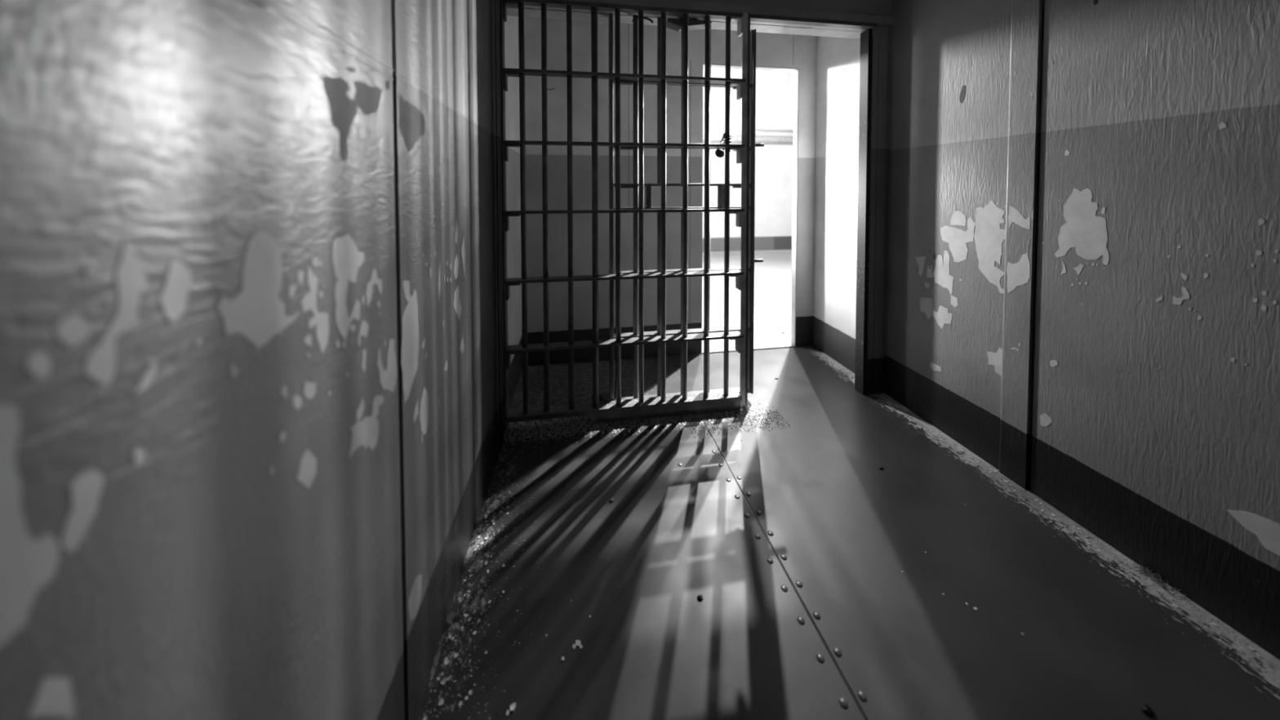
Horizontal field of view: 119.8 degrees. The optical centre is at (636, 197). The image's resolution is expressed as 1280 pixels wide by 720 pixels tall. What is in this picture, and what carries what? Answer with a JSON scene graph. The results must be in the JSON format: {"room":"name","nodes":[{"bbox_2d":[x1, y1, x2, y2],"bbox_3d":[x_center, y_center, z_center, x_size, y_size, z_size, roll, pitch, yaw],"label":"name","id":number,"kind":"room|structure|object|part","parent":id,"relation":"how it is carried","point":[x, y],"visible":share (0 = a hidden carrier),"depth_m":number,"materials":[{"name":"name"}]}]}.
{"room":"prison interior","nodes":[
{"label":"prison interior","id":0,"kind":"room"},
{"bbox_2d":[0,0,522,719],"bbox_3d":[-0.463,-0.085,0.534,0.052,2.400,3.600,0,2,-9],"label":"wall","id":1,"kind":"structure","parent":0,"point":[246,428],"depth_m":0.39,"materials":[{"name":"paint"}]},
{"bbox_2d":[488,0,504,462],"bbox_3d":[-0.618,0.094,1.589,0.062,1.985,0.198,0,2,-9],"label":"trim","id":2,"kind":"structure","parent":1,"relation":"attached to","point":[494,5],"depth_m":1.56,"materials":[{"name":"paint"}]},
{"bbox_2d":[524,17,817,365],"bbox_3d":[1.610,-0.647,2.682,14.000,3.400,0.050,0,2,-9],"label":"wall","id":3,"kind":"structure","parent":0,"point":[772,50],"depth_m":2.41,"materials":[{"name":"paint"}]},
{"bbox_2d":[701,63,798,353],"bbox_3d":[0.776,0.079,2.577,0.697,1.956,0.050,0,2,-9],"label":"trim","id":4,"kind":"structure","parent":3,"relation":"attached to","point":[795,70],"depth_m":2.62,"materials":[{"name":"paint"}]},
{"bbox_2d":[564,0,894,394],"bbox_3d":[0.372,-0.153,1.877,2.107,2.460,0.095,0,2,-9],"label":"door frame","id":5,"kind":"structure","parent":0,"point":[881,35],"depth_m":1.99,"materials":[{"name":"paint"}]},
{"bbox_2d":[591,13,764,401],"bbox_3d":[0.218,0.072,1.895,0.903,1.940,0.065,0,2,-9],"label":"door","id":6,"kind":"structure","parent":5,"relation":"in","point":[677,24],"depth_m":1.87,"materials":[{"name":"metal"}]},
{"bbox_3d":[0.056,-0.004,1.865,0.024,0.120,0.044,0,2,-9],"label":"slot post","id":7,"kind":"part","parent":6,"relation":"part of","materials":[{"name":"metal"}]},
{"bbox_3d":[0.235,1.026,1.926,0.736,0.013,0.044,0,2,-9],"label":"rail","id":8,"kind":"part","parent":6,"relation":"part of","materials":[{"name":"metal"}]},
{"bbox_3d":[0.235,0.695,1.916,0.736,0.013,0.044,0,2,-9],"label":"rail","id":9,"kind":"part","parent":6,"relation":"part of","materials":[{"name":"metal"}]},
{"bbox_3d":[0.235,0.377,1.907,0.736,0.013,0.044,0,2,-9],"label":"rail","id":10,"kind":"part","parent":6,"relation":"part of","materials":[{"name":"metal"}]},
{"bbox_3d":[0.234,-0.065,1.895,0.736,0.013,0.044,0,2,-9],"label":"rail","id":11,"kind":"part","parent":6,"relation":"part of","materials":[{"name":"metal"}]},
{"bbox_3d":[0.234,-0.257,1.890,0.736,0.013,0.044,0,2,-9],"label":"rail","id":12,"kind":"part","parent":6,"relation":"part of","materials":[{"name":"metal"}]},
{"bbox_3d":[0.234,0.055,1.898,0.736,0.013,0.044,0,2,-9],"label":"rail","id":13,"kind":"part","parent":6,"relation":"part of","materials":[{"name":"metal"}]},
{"bbox_3d":[0.234,-0.578,1.881,0.736,0.013,0.044,0,2,-9],"label":"rail","id":14,"kind":"part","parent":6,"relation":"part of","materials":[{"name":"metal"}]},
{"bbox_3d":[0.258,-0.867,1.875,0.225,0.037,0.065,0,2,-9],"label":"hanger plate","id":15,"kind":"part","parent":6,"relation":"part of","materials":[{"name":"metal"}]},
{"bbox_3d":[0.436,-0.006,1.924,0.024,0.120,0.044,0,2,-9],"label":"slot post","id":16,"kind":"part","parent":6,"relation":"part of","materials":[{"name":"metal"}]},
{"bbox_2d":[506,5,866,38],"bbox_3d":[0.311,-0.925,1.899,1.922,0.058,0.130,0,2,-9],"label":"trim","id":17,"kind":"structure","parent":5,"relation":"attached to","point":[529,11],"depth_m":1.90,"materials":[{"name":"paint"}]},
{"bbox_2d":[506,0,877,29],"bbox_3d":[0.314,-0.897,1.815,1.902,0.019,0.038,0,2,-9],"label":"trim","id":18,"kind":"structure","parent":5,"relation":"attached to","point":[549,3],"depth_m":1.80,"materials":[{"name":"metal"}]},
{"bbox_2d":[854,28,872,395],"bbox_3d":[1.232,0.089,2.020,0.022,1.966,0.066,0,2,-9],"label":"trim","id":19,"kind":"structure","parent":5,"relation":"attached to","point":[866,37],"depth_m":2.01,"materials":[{"name":"metal"}]},
{"bbox_2d":[702,66,793,252],"bbox_3d":[1.043,-0.900,6.384,14.000,3.700,0.150,0,2,-9],"label":"wall","id":20,"kind":"structure","parent":0,"point":[773,221],"depth_m":6.49,"materials":[{"name":"paint"}]},
{"bbox_2d":[702,249,791,253],"bbox_3d":[1.062,0.942,6.327,14.000,0.020,0.071,0,2,-9],"label":"trim","id":21,"kind":"structure","parent":20,"relation":"attached to","point":[765,251],"depth_m":6.46,"materials":[{"name":"concrete"}]},
{"bbox_2d":[702,134,793,143],"bbox_3d":[1.560,-1.003,6.313,7.000,0.122,0.122,0,2,-9],"label":"pipe","id":22,"kind":"object","parent":20,"relation":"attached to","point":[714,138],"visible":0.02,"depth_m":6.35,"materials":[{"name":"white metal"}]},
{"bbox_2d":[755,128,793,131],"bbox_3d":[2.986,-1.189,6.566,2.102,0.058,0.033,0,2,-9],"label":"conduit","id":23,"kind":"object","parent":20,"relation":"attached to","point":[756,129],"visible":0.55,"depth_m":6.46,"materials":[{"name":"white metal"}]},
{"bbox_2d":[415,251,1279,719],"bbox_3d":[1.597,1.088,2.825,14.000,0.084,7.560,0,2,-9],"label":"floor","id":24,"kind":"structure","parent":0,"point":[795,542],"depth_m":1.06,"materials":[{"name":"paint"}]},
{"bbox_2d":[438,697,444,706],"bbox_3d":[-0.430,1.107,0.814,0.011,0.002,0.010,1,2,37],"label":"flake","id":25,"kind":"object","parent":24,"relation":"on","point":[441,702],"visible":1,"depth_m":0.81,"materials":[{"name":"grey paint"}]},
{"bbox_2d":[423,452,551,719],"bbox_3d":[-0.389,1.099,1.085,0.247,0.003,1.005,0,2,-9],"label":"crumbs","id":26,"kind":"object","parent":24,"relation":"on","point":[449,633],"visible":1,"depth_m":1.01,"materials":[{"name":"grey paint"}]},
{"bbox_2d":[510,702,515,711],"bbox_3d":[-0.270,1.107,0.807,0.012,0.003,0.012,0,2,-6],"label":"flake","id":27,"kind":"object","parent":24,"relation":"on","point":[513,705],"visible":1,"depth_m":0.81,"materials":[{"name":"white paint"}]},
{"bbox_2d":[575,640,580,645],"bbox_3d":[-0.146,1.104,0.920,0.013,0.002,0.011,0,2,-2],"label":"flake","id":28,"kind":"object","parent":24,"relation":"on","point":[577,642],"visible":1,"depth_m":0.92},
{"bbox_2d":[499,0,750,430],"bbox_3d":[-0.030,0.087,1.789,1.178,1.985,0.065,0,2,-9],"label":"gate","id":29,"kind":"object","parent":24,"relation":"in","point":[625,411],"visible":0.98,"depth_m":1.78,"materials":[{"name":"metal"}]},
{"bbox_3d":[-0.040,-0.575,1.766,1.150,0.013,0.060,0,2,-9],"label":"rail","id":30,"kind":"part","parent":29,"relation":"part of","materials":[{"name":"metal"}]},
{"bbox_3d":[-0.042,1.013,1.813,1.145,0.023,0.065,0,2,-9],"label":"rail","id":31,"kind":"part","parent":29,"relation":"part of","materials":[{"name":"metal"}]},
{"bbox_3d":[-0.039,0.380,1.793,1.150,0.013,0.060,0,2,-9],"label":"rail","id":32,"kind":"part","parent":29,"relation":"part of","materials":[{"name":"metal"}]},
{"bbox_3d":[-0.040,0.064,1.784,1.150,0.013,0.060,0,2,-9],"label":"rail","id":33,"kind":"part","parent":29,"relation":"part of","materials":[{"name":"metal"}]},
{"bbox_3d":[-0.040,-0.254,1.775,1.150,0.013,0.060,0,2,-9],"label":"rail","id":34,"kind":"part","parent":29,"relation":"part of","materials":[{"name":"metal"}]},
{"bbox_3d":[-0.039,0.698,1.802,1.150,0.013,0.060,0,2,-9],"label":"rail","id":35,"kind":"part","parent":29,"relation":"part of","materials":[{"name":"metal"}]},
{"bbox_2d":[513,390,739,415],"bbox_3d":[-0.033,1.000,1.814,1.129,0.004,0.061,0,2,-9],"label":"crumbs","id":36,"kind":"object","parent":29,"relation":"on","point":[730,390],"visible":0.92,"depth_m":1.82,"materials":[{"name":"paint"}]},
{"bbox_3d":[0.149,1.049,1.844,0.760,0.052,0.058,0,2,-9],"label":"sill plate","id":37,"kind":"part","parent":29,"relation":"part of","materials":[{"name":"metal"}]},
{"bbox_2d":[715,143,724,157],"bbox_3d":[0.421,-0.240,1.885,0.051,0.074,0.028,0,2,-9],"label":"padlock","id":38,"kind":"object","parent":29,"relation":"hanging from","point":[718,153],"visible":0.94,"depth_m":1.88,"materials":[{"name":"metal"}]},
{"bbox_2d":[720,133,731,154],"bbox_3d":[0.453,-0.271,1.851,0.079,0.100,0.043,-1,2,-32],"label":"wire","id":39,"kind":"object","parent":29,"relation":"attached to","point":[724,135],"visible":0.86,"depth_m":1.84,"materials":[{"name":"metal"}]},
{"bbox_2d":[503,396,790,451],"bbox_3d":[0.066,1.079,1.758,1.316,0.004,0.328,0,2,-9],"label":"rubble","id":40,"kind":"object","parent":24,"relation":"on","point":[777,412],"visible":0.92,"depth_m":1.77,"materials":[{"name":"gravel"}]},
{"bbox_2d":[518,347,854,405],"bbox_3d":[0.315,1.067,2.223,1.962,0.003,0.523,0,2,-9],"label":"crumbs","id":41,"kind":"object","parent":24,"relation":"on","point":[808,348],"visible":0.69,"depth_m":2.25,"materials":[{"name":"paint"}]},
{"bbox_2d":[697,594,702,599],"bbox_3d":[0.173,1.099,1.021,0.017,0.006,0.010,0,2,-9],"label":"crumb","id":42,"kind":"object","parent":24,"relation":"on","point":[699,597],"visible":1,"depth_m":1.02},
{"bbox_2d":[868,393,1279,697],"bbox_3d":[1.352,1.089,1.390,0.192,0.002,1.281,0,2,-9],"label":"crumbs","id":43,"kind":"object","parent":24,"relation":"on","point":[882,393],"visible":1,"depth_m":1.13,"materials":[{"name":"grey paint"}]},
{"bbox_2d":[1140,703,1155,715],"bbox_3d":[1.099,1.102,0.800,0.025,0.010,0.016,0,2,-9],"label":"crumb","id":44,"kind":"object","parent":24,"relation":"on","point":[1145,708],"visible":1,"depth_m":0.80,"materials":[{"name":"black"}]},
{"bbox_2d":[1129,559,1189,600],"bbox_3d":[1.496,1.092,1.067,0.081,0.012,0.097,-1,2,-41],"label":"clump","id":45,"kind":"object","parent":24,"relation":"on","point":[1153,577],"visible":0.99,"depth_m":1.07,"materials":[{"name":"grey"}]},
{"bbox_2d":[813,0,1279,660],"bbox_3d":[1.559,-0.095,0.853,0.070,2.400,3.620,0,2,-9],"label":"wall","id":46,"kind":"structure","parent":0,"point":[1082,297],"depth_m":1.20,"materials":[{"name":"paint"}]}
]}

